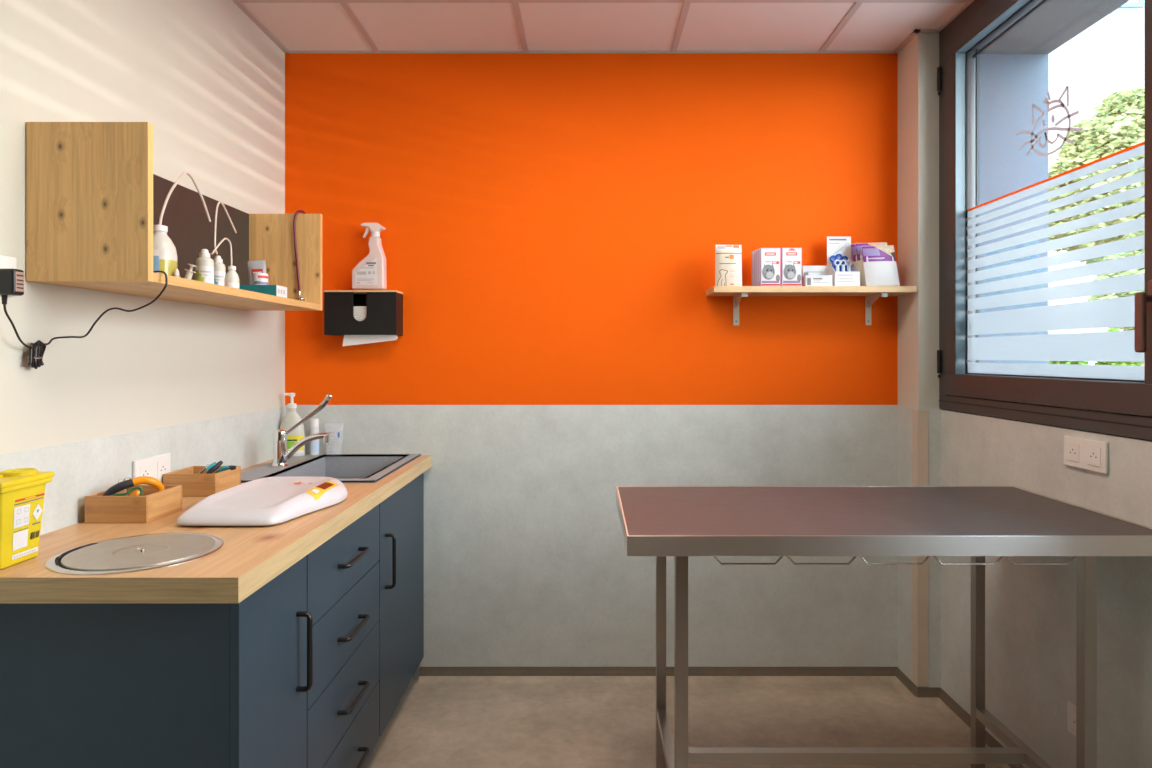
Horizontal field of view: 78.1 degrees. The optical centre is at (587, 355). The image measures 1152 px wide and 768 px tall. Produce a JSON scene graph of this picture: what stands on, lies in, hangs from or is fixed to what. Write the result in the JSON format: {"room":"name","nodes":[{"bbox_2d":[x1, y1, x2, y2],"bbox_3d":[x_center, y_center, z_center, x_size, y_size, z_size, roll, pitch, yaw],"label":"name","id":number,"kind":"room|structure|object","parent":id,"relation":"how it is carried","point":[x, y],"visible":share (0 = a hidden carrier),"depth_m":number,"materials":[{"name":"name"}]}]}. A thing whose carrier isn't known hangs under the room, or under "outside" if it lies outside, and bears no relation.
{"room":"veterinary clinic","nodes":[
{"label":"veterinary clinic","id":0,"kind":"room"},
{"bbox_2d":[0,0,284,534],"bbox_3d":[-1.361,0.015,0.879,0.203,2.655,4.558,0,0,0],"label":"wall","id":1,"kind":"structure","parent":0,"point":[197,384],"depth_m":1.98,"materials":[{"name":"white paint"}]},
{"bbox_2d":[0,255,16,268],"bbox_3d":[-1.256,-0.173,1.515,0.012,0.085,0.085,0,0,0],"label":"wall socket","id":2,"kind":"object","parent":1,"relation":"attached to","point":[6,262],"visible":0.34,"depth_m":1.53,"materials":[{"name":"white plastic"}]},
{"bbox_2d":[0,269,167,368],"bbox_3d":[-1.111,-0.084,1.571,0.306,0.227,0.163,0,0,-11],"label":"power adapter","id":3,"kind":"object","parent":1,"relation":"attached to","point":[11,280],"visible":0.98,"depth_m":1.52,"materials":[{"name":"black plastic"}]},
{"bbox_2d":[132,453,170,482],"bbox_3d":[-1.253,0.332,2.043,0.012,0.085,0.167,0,0,0],"label":"wall socket","id":4,"kind":"object","parent":1,"relation":"attached to","point":[154,466],"visible":0.69,"depth_m":2.04,"materials":[{"name":"white plastic"}]},
{"bbox_2d":[26,122,321,310],"bbox_3d":[-1.124,-0.347,2.115,0.274,0.356,1.046,0,0,0],"label":"wall shelf","id":5,"kind":"object","parent":1,"relation":"attached to","point":[95,199],"visible":0.99,"depth_m":1.59,"materials":[{"name":"brown wood"}]},
{"bbox_2d":[174,269,180,277],"bbox_3d":[-1.060,-0.207,1.830,0.019,0.034,0.019,0,0,0],"label":"dropper bottle","id":6,"kind":"object","parent":5,"relation":"on","point":[176,272],"visible":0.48,"depth_m":1.82,"materials":[{"name":"white plastic"}]},
{"bbox_2d":[153,172,210,275],"bbox_3d":[-1.111,-0.350,1.944,0.080,0.320,0.288,0,0,0],"label":"wash bottle","id":7,"kind":"object","parent":5,"relation":"on","point":[164,250],"visible":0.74,"depth_m":1.83,"materials":[{"name":"white plastic"}]},
{"bbox_2d":[153,231,176,260],"bbox_3d":[-1.110,-0.258,1.841,0.079,0.134,0.079,0,0,0],"label":"bottle","id":8,"kind":"object","parent":7,"relation":"on","point":[164,249],"depth_m":1.82,"materials":[{"name":"white plastic"}]},
{"bbox_2d":[185,264,195,278],"bbox_3d":[-1.026,-0.215,1.832,0.029,0.046,0.020,0,0,0],"label":"syringe","id":9,"kind":"object","parent":5,"relation":"on","point":[189,273],"visible":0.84,"depth_m":1.83,"materials":[{"name":"white plastic"}]},
{"bbox_2d":[195,249,213,283],"bbox_3d":[-1.070,-0.244,1.982,0.046,0.108,0.046,0,0,0],"label":"plastic bottle","id":10,"kind":"object","parent":5,"relation":"on","point":[204,270],"visible":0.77,"depth_m":1.97,"materials":[{"name":"white plastic"}]},
{"bbox_2d":[214,201,236,285],"bbox_3d":[-1.100,-0.328,2.156,0.040,0.274,0.130,0,0,0],"label":"plastic bottle","id":11,"kind":"object","parent":5,"relation":"on","point":[219,267],"visible":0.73,"depth_m":2.10,"materials":[{"name":"white plastic"}]},
{"bbox_2d":[214,262,225,271],"bbox_3d":[-1.100,-0.235,2.112,0.039,0.089,0.039,0,0,0],"label":"bottle","id":12,"kind":"object","parent":11,"relation":"on","point":[218,266],"depth_m":2.10,"materials":[{"name":"white plastic"}]},
{"bbox_2d":[211,238,239,288],"bbox_3d":[-1.020,-0.262,1.989,0.040,0.143,0.129,0,0,0],"label":"wash bottle","id":13,"kind":"object","parent":5,"relation":"on","point":[231,279],"visible":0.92,"depth_m":2.02,"materials":[{"name":"white plastic"}]},
{"bbox_2d":[248,260,265,284],"bbox_3d":[-1.129,-0.258,2.429,0.068,0.140,0.016,0,0,-6],"label":"sachet","id":14,"kind":"object","parent":5,"relation":"on","point":[259,266],"visible":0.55,"depth_m":2.42,"materials":[{"name":"white paper"}]},
{"bbox_2d":[252,269,262,273],"bbox_3d":[-1.128,-0.286,2.422,0.035,0.022,0.002,-4,0,-6],"label":"print","id":15,"kind":"object","parent":14,"relation":"attached to","point":[253,270],"depth_m":2.42},
{"bbox_2d":[240,285,286,297],"bbox_3d":[-1.060,-0.209,2.319,0.120,0.038,0.081,0,0,0],"label":"cardboard box","id":16,"kind":"object","parent":5,"relation":"on","point":[276,290],"visible":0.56,"depth_m":2.28,"materials":[{"name":"teal cardboard"}]},
{"bbox_2d":[252,273,267,284],"bbox_3d":[-1.072,-0.249,2.321,0.049,0.041,0.049,0,0,0],"label":"plastic tub","id":17,"kind":"object","parent":16,"relation":"on","point":[257,278],"visible":0.84,"depth_m":2.30,"materials":[{"name":"white plastic"}]},
{"bbox_2d":[293,210,305,300],"bbox_3d":[-1.050,-0.367,2.627,0.041,0.347,0.071,0,0,26],"label":"stethoscope","id":18,"kind":"object","parent":5,"relation":"hanging from","point":[300,298],"visible":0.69,"depth_m":2.61,"materials":[{"name":"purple rubber"}]},
{"bbox_2d":[285,54,897,677],"bbox_3d":[0.256,0.015,3.057,3.038,2.655,0.203,0,0,0],"label":"wall","id":19,"kind":"structure","parent":0,"point":[553,224],"depth_m":2.96,"materials":[{"name":"orange paint"}]},
{"bbox_2d":[324,290,402,345],"bbox_3d":[-0.915,-0.151,2.904,0.291,0.225,0.106,0,0,0],"label":"dispenser","id":20,"kind":"object","parent":19,"relation":"attached to","point":[360,316],"visible":1,"depth_m":2.85,"materials":[{"name":"black plastic"}]},
{"bbox_2d":[352,223,386,289],"bbox_3d":[-0.894,-0.408,2.904,0.130,0.272,0.054,0,0,0],"label":"spray bottle","id":21,"kind":"object","parent":20,"relation":"on","point":[369,273],"visible":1,"depth_m":2.88,"materials":[{"name":"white plastic"}]},
{"bbox_2d":[417,667,896,682],"bbox_3d":[0.295,1.318,2.933,1.990,0.050,0.044,0,0,0],"label":"baseboard","id":22,"kind":"structure","parent":19,"relation":"attached to","point":[426,674],"depth_m":2.95,"materials":[{"name":"beige plastic"}]},
{"bbox_2d":[706,286,916,324],"bbox_3d":[0.888,-0.200,2.865,0.792,0.146,0.184,0,0,0],"label":"wall shelf","id":23,"kind":"object","parent":19,"relation":"attached to","point":[871,293],"visible":1,"depth_m":2.78,"materials":[{"name":"brown wood"}]},
{"bbox_2d":[715,245,741,285],"bbox_3d":[0.560,-0.358,2.827,0.108,0.170,0.037,0,-2,-3],"label":"pouch","id":24,"kind":"object","parent":23,"relation":"on","point":[728,258],"visible":0.98,"depth_m":2.81,"materials":[{"name":"white paper"}]},
{"bbox_2d":[752,251,753,285],"bbox_3d":[0.709,-0.350,2.900,0.079,0.153,0.014,0,0,0],"label":"pack","id":25,"kind":"object","parent":23,"relation":"on","point":[753,251],"visible":0.09,"depth_m":2.90,"materials":[{"name":"white cardboard"}]},
{"bbox_2d":[754,251,754,285],"bbox_3d":[0.711,-0.350,2.875,0.079,0.153,0.014,0,0,-1],"label":"pack","id":26,"kind":"object","parent":23,"relation":"on","point":[754,251],"visible":0.12,"depth_m":2.87,"materials":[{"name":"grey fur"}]},
{"bbox_2d":[755,250,757,285],"bbox_3d":[0.713,-0.350,2.851,0.079,0.153,0.014,0,0,0],"label":"pack","id":27,"kind":"object","parent":23,"relation":"on","point":[756,251],"visible":0.1,"depth_m":2.85,"materials":[{"name":"white cardboard"}]},
{"bbox_2d":[758,249,759,285],"bbox_3d":[0.716,-0.350,2.827,0.079,0.153,0.014,0,0,-1],"label":"pack","id":28,"kind":"object","parent":23,"relation":"on","point":[758,249],"visible":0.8,"depth_m":2.82,"materials":[{"name":"white cardboard"}]},
{"bbox_2d":[758,249,758,285],"bbox_3d":[0.716,-0.350,2.828,0.079,0.153,0.012,0,0,-1],"label":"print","id":29,"kind":"object","parent":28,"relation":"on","point":[758,249],"depth_m":2.82,"materials":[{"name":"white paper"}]},
{"bbox_2d":[760,248,779,285],"bbox_3d":[0.720,-0.350,2.805,0.079,0.153,0.014,0,0,0],"label":"pack","id":30,"kind":"object","parent":23,"relation":"on","point":[769,257],"visible":0.87,"depth_m":2.80,"materials":[{"name":"white cardboard"}]},
{"bbox_2d":[781,248,801,285],"bbox_3d":[0.803,-0.350,2.802,0.079,0.153,0.014,0,0,0],"label":"pack","id":31,"kind":"object","parent":23,"relation":"on","point":[791,258],"visible":0.91,"depth_m":2.80,"materials":[{"name":"white cardboard"}]},
{"bbox_2d":[802,266,828,275],"bbox_3d":[0.925,-0.320,2.900,0.115,0.092,0.060,0,0,0],"label":"carton","id":32,"kind":"object","parent":23,"relation":"on","point":[806,270],"visible":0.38,"depth_m":2.87,"materials":[{"name":"white cardboard"}]},
{"bbox_2d":[804,271,828,275],"bbox_3d":[0.924,-0.321,2.870,0.105,0.040,0.001,0,0,0],"label":"print","id":33,"kind":"object","parent":32,"relation":"attached to","point":[805,272],"depth_m":2.87,"materials":[{"name":"white paper"}]},
{"bbox_2d":[802,275,831,285],"bbox_3d":[0.908,-0.295,2.815,0.106,0.044,0.050,0,0,0],"label":"carton","id":34,"kind":"object","parent":23,"relation":"on","point":[807,280],"visible":0.77,"depth_m":2.79,"materials":[{"name":"white cardboard"}]},
{"bbox_2d":[807,278,828,284],"bbox_3d":[0.903,-0.293,2.790,0.084,0.028,0.001,0,0,0],"label":"print","id":35,"kind":"object","parent":34,"relation":"attached to","point":[810,281],"depth_m":2.79,"materials":[{"name":"grey paper"}]},
{"bbox_2d":[827,237,859,285],"bbox_3d":[1.024,-0.381,2.850,0.098,0.214,0.099,0,0,0],"label":"display box","id":36,"kind":"object","parent":23,"relation":"on","point":[835,245],"visible":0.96,"depth_m":2.89,"materials":[{"name":"white cardboard"}]},
{"bbox_2d":[830,255,836,269],"bbox_3d":[0.998,-0.356,2.886,0.028,0.108,0.017,0,0,0],"label":"tick remover","id":37,"kind":"object","parent":36,"relation":"in","point":[831,260],"visible":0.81,"depth_m":2.89,"materials":[{"name":"blue plastic"}]},
{"bbox_2d":[834,259,840,270],"bbox_3d":[1.003,-0.334,2.853,0.028,0.108,0.017,0,0,0],"label":"tick remover","id":38,"kind":"object","parent":36,"relation":"in","point":[835,261],"visible":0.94,"depth_m":2.85,"materials":[{"name":"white plastic"}]},
{"bbox_2d":[829,239,852,281],"bbox_3d":[1.025,-0.386,2.849,0.082,0.184,0.096,0,0,0],"label":"print","id":39,"kind":"object","parent":36,"relation":"attached to","point":[836,246],"depth_m":2.90},
{"bbox_2d":[841,260,845,270],"bbox_3d":[1.026,-0.334,2.853,0.028,0.108,0.017,0,0,0],"label":"tick remover","id":40,"kind":"object","parent":36,"relation":"in","point":[844,265],"visible":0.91,"depth_m":2.85,"materials":[{"name":"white plastic"}]},
{"bbox_2d":[846,259,851,270],"bbox_3d":[1.049,-0.334,2.853,0.028,0.108,0.017,0,0,0],"label":"tick remover","id":41,"kind":"object","parent":36,"relation":"in","point":[847,265],"visible":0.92,"depth_m":2.85,"materials":[{"name":"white plastic"}]},
{"bbox_2d":[851,244,857,267],"bbox_3d":[1.140,-0.365,2.873,0.152,0.182,0.033,0,0,5],"label":"pouch","id":42,"kind":"object","parent":23,"relation":"on","point":[853,250],"visible":0.09,"depth_m":2.87,"materials":[{"name":"purple plastic"}]},
{"bbox_2d":[851,244,855,261],"bbox_3d":[1.133,-0.418,2.869,0.136,0.070,0.013,-1,-3,0],"label":"print","id":43,"kind":"object","parent":42,"relation":"attached to","point":[853,250],"depth_m":2.87,"materials":[{"name":"purple paper"}]},
{"bbox_2d":[855,242,886,285],"bbox_3d":[1.143,-0.364,2.835,0.152,0.180,0.033,0,0,5],"label":"pouch","id":44,"kind":"object","parent":23,"relation":"on","point":[857,245],"visible":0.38,"depth_m":2.83,"materials":[{"name":"beige plastic"}]},
{"bbox_2d":[855,243,886,260],"bbox_3d":[1.136,-0.417,2.830,0.136,0.069,0.013,-1,-3,0],"label":"print","id":45,"kind":"object","parent":44,"relation":"attached to","point":[857,245],"depth_m":2.83,"materials":[{"name":"paper"}]},
{"bbox_2d":[861,245,899,285],"bbox_3d":[1.152,-0.355,2.798,0.150,0.162,0.033,0,0,5],"label":"pouch","id":46,"kind":"object","parent":23,"relation":"on","point":[879,262],"visible":1,"depth_m":2.79,"materials":[{"name":"white paper"}]},
{"bbox_2d":[861,246,895,261],"bbox_3d":[1.146,-0.403,2.792,0.135,0.062,0.013,-1,-3,0],"label":"print","id":47,"kind":"object","parent":46,"relation":"attached to","point":[869,253],"depth_m":2.79,"materials":[{"name":"paper"}]},
{"bbox_2d":[243,3,963,50],"bbox_3d":[0.056,-1.280,0.879,2.638,0.026,4.158,0,0,0],"label":"ceiling","id":48,"kind":"structure","parent":0,"point":[298,26],"depth_m":2.71,"materials":[{"name":"white tile"}]},
{"bbox_2d":[232,0,973,53],"bbox_3d":[0.056,-1.264,0.879,2.638,0.008,4.158,0,0,0],"label":"grid","id":49,"kind":"object","parent":48,"relation":"attached to","point":[515,3],"depth_m":2.58,"materials":[{"name":"metal"}]},
{"bbox_2d":[363,678,995,767],"bbox_3d":[0.159,1.417,0.879,3.242,0.150,4.558,0,0,0],"label":"floor","id":50,"kind":"structure","parent":0,"point":[432,725],"depth_m":2.57,"materials":[{"name":"beige plastic"}]},
{"bbox_2d":[0,555,312,767],"bbox_3d":[-0.952,0.904,1.558,0.610,0.875,0.337,0,0,0],"label":"base cabinet","id":51,"kind":"object","parent":50,"relation":"on","point":[83,685],"visible":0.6,"depth_m":1.39,"materials":[{"name":"blue laminate"}]},
{"bbox_2d":[307,504,378,767],"bbox_3d":[-0.952,0.904,2.029,0.610,0.875,0.599,0,0,0],"label":"drawers","id":52,"kind":"object","parent":50,"relation":"on","point":[343,571],"visible":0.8,"depth_m":1.98,"materials":[{"name":"blue laminate"}]},
{"bbox_2d":[379,472,423,736],"bbox_3d":[-0.952,0.904,2.641,0.610,0.875,0.622,0,0,0],"label":"base cabinet","id":53,"kind":"object","parent":50,"relation":"on","point":[401,515],"visible":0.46,"depth_m":2.57,"materials":[{"name":"blue laminate"}]},
{"bbox_2d":[0,455,431,602],"bbox_3d":[-0.954,0.436,2.136,0.608,0.048,1.633,0,0,0],"label":"countertop","id":54,"kind":"structure","parent":53,"relation":"on","point":[249,557],"depth_m":1.45,"materials":[{"name":"laminate"}]},
{"bbox_2d":[0,468,54,569],"bbox_3d":[-1.182,0.322,1.411,0.145,0.181,0.137,0,0,0],"label":"bin","id":55,"kind":"object","parent":54,"relation":"on","point":[22,490],"visible":1,"depth_m":1.41,"materials":[{"name":"yellow plastic"}]},
{"bbox_2d":[85,485,181,522],"bbox_3d":[-1.162,0.379,1.823,0.152,0.067,0.155,0,0,0],"label":"box","id":56,"kind":"object","parent":54,"relation":"on","point":[153,505],"visible":0.89,"depth_m":1.75,"materials":[{"name":"brown wood"}]},
{"bbox_2d":[118,477,130,495],"bbox_3d":[-1.214,0.359,1.863,0.036,0.082,0.009,0,0,0],"label":"hemostat","id":57,"kind":"object","parent":56,"relation":"in","point":[126,477],"visible":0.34,"depth_m":1.86,"materials":[{"name":"silver metal"}]},
{"bbox_2d":[110,487,142,495],"bbox_3d":[-1.157,0.360,1.782,0.080,0.062,0.035,0,0,-41],"label":"scissors","id":58,"kind":"object","parent":56,"relation":"in","point":[133,488],"visible":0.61,"depth_m":1.78,"materials":[{"name":"green plastic"}]},
{"bbox_2d":[102,476,164,495],"bbox_3d":[-1.160,0.345,1.807,0.147,0.072,0.040,0,0,-45],"label":"pliers","id":59,"kind":"object","parent":56,"relation":"in","point":[142,480],"visible":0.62,"depth_m":1.80,"materials":[{"name":"orange plastic"}]},
{"bbox_2d":[45,533,223,574],"bbox_3d":[-0.942,0.408,1.491,0.315,0.012,0.315,0,0,0],"label":"lid","id":60,"kind":"object","parent":54,"relation":"on","point":[137,553],"visible":1,"depth_m":1.47,"materials":[{"name":"metal"}]},
{"bbox_2d":[163,466,240,496],"bbox_3d":[-1.166,0.379,2.152,0.152,0.067,0.155,0,0,0],"label":"box","id":61,"kind":"object","parent":54,"relation":"on","point":[194,484],"visible":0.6,"depth_m":2.07,"materials":[{"name":"brown wood"}]},
{"bbox_2d":[199,461,222,473],"bbox_3d":[-1.129,0.336,2.126,0.046,0.043,0.054,0,0,24],"label":"pliers","id":62,"kind":"object","parent":61,"relation":"in","point":[211,468],"visible":0.98,"depth_m":2.12,"materials":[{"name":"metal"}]},
{"bbox_2d":[215,465,235,472],"bbox_3d":[-1.114,0.362,2.160,0.077,0.057,0.025,0,0,-15],"label":"pliers","id":63,"kind":"object","parent":61,"relation":"in","point":[231,467],"visible":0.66,"depth_m":2.16,"materials":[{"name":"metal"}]},
{"bbox_2d":[176,476,346,525],"bbox_3d":[-0.845,0.385,1.925,0.315,0.053,0.452,0,0,0],"label":"weighing scale","id":64,"kind":"object","parent":54,"relation":"on","point":[265,501],"visible":1,"depth_m":1.83,"materials":[{"name":"white plastic"}]},
{"bbox_2d":[280,393,304,455],"bbox_3d":[-1.206,0.281,2.893,0.104,0.262,0.066,0,0,0],"label":"soap bottle","id":65,"kind":"object","parent":54,"relation":"on","point":[292,417],"visible":0.72,"depth_m":2.87,"materials":[{"name":"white plastic"}]},
{"bbox_2d":[271,394,332,467],"bbox_3d":[-1.047,0.271,2.600,0.222,0.266,0.060,0,0,0],"label":"tap","id":66,"kind":"object","parent":54,"relation":"on","point":[281,455],"visible":1,"depth_m":2.59,"materials":[{"name":"silver metal"}]},
{"bbox_2d":[271,429,288,467],"bbox_3d":[-1.128,0.337,2.600,0.060,0.134,0.060,0,0,0],"label":"tap","id":67,"kind":"object","parent":66,"relation":"on","point":[280,453],"depth_m":2.58,"materials":[{"name":"silver metal"}]},
{"bbox_2d":[241,453,420,482],"bbox_3d":[-0.948,0.497,2.615,0.515,0.190,0.630,0,0,0],"label":"sink","id":68,"kind":"object","parent":54,"relation":"in","point":[347,468],"visible":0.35,"depth_m":2.84,"materials":[{"name":"grey metal"}]},
{"bbox_2d":[310,418,318,454],"bbox_3d":[-1.118,0.330,2.905,0.036,0.148,0.036,0,0,0],"label":"bottle","id":69,"kind":"object","parent":68,"relation":"on","point":[314,423],"visible":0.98,"depth_m":2.89,"materials":[{"name":"white plastic"}]},
{"bbox_2d":[616,486,1151,767],"bbox_3d":[0.728,0.879,1.960,1.276,0.925,0.632,0,0,0],"label":"examination table","id":70,"kind":"object","parent":50,"relation":"on","point":[680,522],"visible":1,"depth_m":1.83,"materials":[{"name":"grey metal"}]},
{"bbox_2d":[755,250,756,285],"bbox_3d":[0.713,-0.350,2.852,0.079,0.153,0.012,0,0,-1],"label":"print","id":71,"kind":"object","parent":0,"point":[755,250],"depth_m":2.85,"materials":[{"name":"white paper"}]},
{"bbox_2d":[897,33,945,686],"bbox_3d":[1.369,0.015,2.864,0.163,2.655,0.188,0,0,0],"label":"wall column","id":72,"kind":"structure","parent":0,"point":[918,61],"depth_m":2.77,"materials":[{"name":"white paint"}]},
{"bbox_2d":[891,667,917,699],"bbox_3d":[1.265,1.318,2.864,0.044,0.050,0.188,0,0,0],"label":"baseboard","id":73,"kind":"structure","parent":72,"relation":"attached to","point":[901,682],"depth_m":2.85,"materials":[{"name":"beige plastic"}]},
{"bbox_2d":[907,688,922,704],"bbox_3d":[1.287,1.317,2.770,0.088,0.049,0.088,0,0,0],"label":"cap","id":74,"kind":"object","parent":72,"relation":"attached to","point":[916,700],"visible":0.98,"depth_m":2.75,"materials":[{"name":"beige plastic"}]},
{"bbox_2d":[975,54,1047,363],"bbox_3d":[1.615,-0.321,4.372,0.330,3.925,3.255,0,0,0],"label":"wall pier","id":75,"kind":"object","parent":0,"point":[1009,84],"depth_m":2.75,"materials":[{"name":"white paint"}]},
{"bbox_2d":[974,0,1129,53],"bbox_3d":[1.615,-1.726,0.372,0.330,1.115,4.745,0,0,0],"label":"lintel","id":76,"kind":"object","parent":75,"relation":"on","point":[1056,22],"visible":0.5,"depth_m":2.50,"materials":[{"name":"white paint"}]},
{"bbox_2d":[1110,0,1143,13],"bbox_3d":[2.128,-1.858,3.197,0.696,0.610,0.079,0,0,0],"label":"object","id":77,"kind":"object","parent":75,"relation":"attached to","point":[1130,6],"visible":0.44,"depth_m":3.16,"materials":[{"name":"metal"}]},
{"bbox_2d":[940,410,1151,767],"bbox_3d":[1.577,0.015,0.786,0.405,2.655,3.973,0,0,0],"label":"wall","id":78,"kind":"structure","parent":0,"point":[1030,610],"depth_m":2.12,"materials":[{"name":"grey paint"}]},
{"bbox_2d":[912,410,927,685],"bbox_3d":[1.304,0.750,2.787,0.043,1.075,0.044,0,0,0],"label":"trim","id":79,"kind":"structure","parent":78,"relation":"attached to","point":[919,417],"depth_m":2.77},
{"bbox_2d":[918,687,939,705],"bbox_3d":[1.331,1.318,2.748,0.088,0.050,0.044,0,0,0],"label":"baseboard","id":80,"kind":"structure","parent":78,"relation":"attached to","point":[928,696],"depth_m":2.76,"materials":[{"name":"beige plastic"}]},
{"bbox_2d":[935,687,1025,767],"bbox_3d":[1.353,1.318,0.786,0.044,0.050,3.973,0,0,0],"label":"baseboard","id":81,"kind":"structure","parent":78,"relation":"attached to","point":[952,710],"depth_m":2.59,"materials":[{"name":"beige plastic"}]},
{"bbox_2d":[937,0,1151,439],"bbox_3d":[1.381,-0.529,2.184,0.137,1.468,1.169,0,0,0],"label":"window","id":82,"kind":"structure","parent":78,"relation":"in","point":[1108,399],"depth_m":2.22,"materials":[{"name":"glass"}]},
{"bbox_2d":[1067,701,1075,735],"bbox_3d":[1.368,1.024,1.980,0.012,0.085,0.085,0,0,0],"label":"wall socket","id":83,"kind":"object","parent":78,"relation":"attached to","point":[1071,707],"visible":0.41,"depth_m":2.00,"materials":[{"name":"white plastic"}]},
{"bbox_2d":[1064,435,1108,473],"bbox_3d":[1.368,0.270,1.955,0.012,0.085,0.167,0,0,0],"label":"wall socket","id":84,"kind":"object","parent":78,"relation":"attached to","point":[1082,453],"visible":1,"depth_m":1.94,"materials":[{"name":"white plastic"}]},
{"label":"outside","id":85,"kind":"structure","parent":0,"visible":0},
{"bbox_3d":[40.895,1.692,70.000,78.210,0.100,180.000,0,0,0],"label":"ground","id":86,"kind":"structure","parent":85,"visible":0},
{"bbox_2d":[1048,333,1089,364],"bbox_3d":[5.383,0.692,8.009,0.492,1.906,0.466,0,0,0],"label":"shrub","id":87,"kind":"object","parent":86,"relation":"on","point":[1049,362],"visible":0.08,"depth_m":7.89,"materials":[{"name":"green plant"}]},
{"bbox_2d":[1048,250,1093,364],"bbox_3d":[15.550,-1.783,27.500,5.300,6.850,5.600,0,0,0],"label":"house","id":88,"kind":"structure","parent":86,"relation":"on","point":[1081,299],"depth_m":25.00,"materials":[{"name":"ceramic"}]},
{"bbox_2d":[1048,86,1144,363],"bbox_3d":[14.072,-2.593,17.879,5.953,8.508,4.329,0,0,-14],"label":"tree","id":89,"kind":"object","parent":86,"relation":"on","point":[1119,125],"visible":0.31,"depth_m":16.91,"materials":[{"name":"green plant"}]},
{"bbox_2d":[1087,230,1144,365],"bbox_3d":[11.398,-0.551,14.056,2.966,4.422,2.478,0,0,0],"label":"tree","id":90,"kind":"object","parent":86,"relation":"on","point":[1139,233],"visible":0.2,"depth_m":13.87,"materials":[{"name":"green plant"}]},
{"bbox_2d":[1094,328,1142,365],"bbox_3d":[5.957,0.661,8.010,0.515,1.966,0.489,0,0,0],"label":"shrub","id":91,"kind":"object","parent":86,"relation":"on","point":[1111,329],"visible":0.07,"depth_m":7.92,"materials":[{"name":"green plant"}]},
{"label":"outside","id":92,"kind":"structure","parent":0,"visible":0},
{"bbox_2d":[1048,134,1119,364],"bbox_3d":[150.000,-30.063,170.000,320.000,66.760,80.000,0,0,0],"label":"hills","id":93,"kind":"structure","parent":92,"point":[1051,158],"depth_m":157.09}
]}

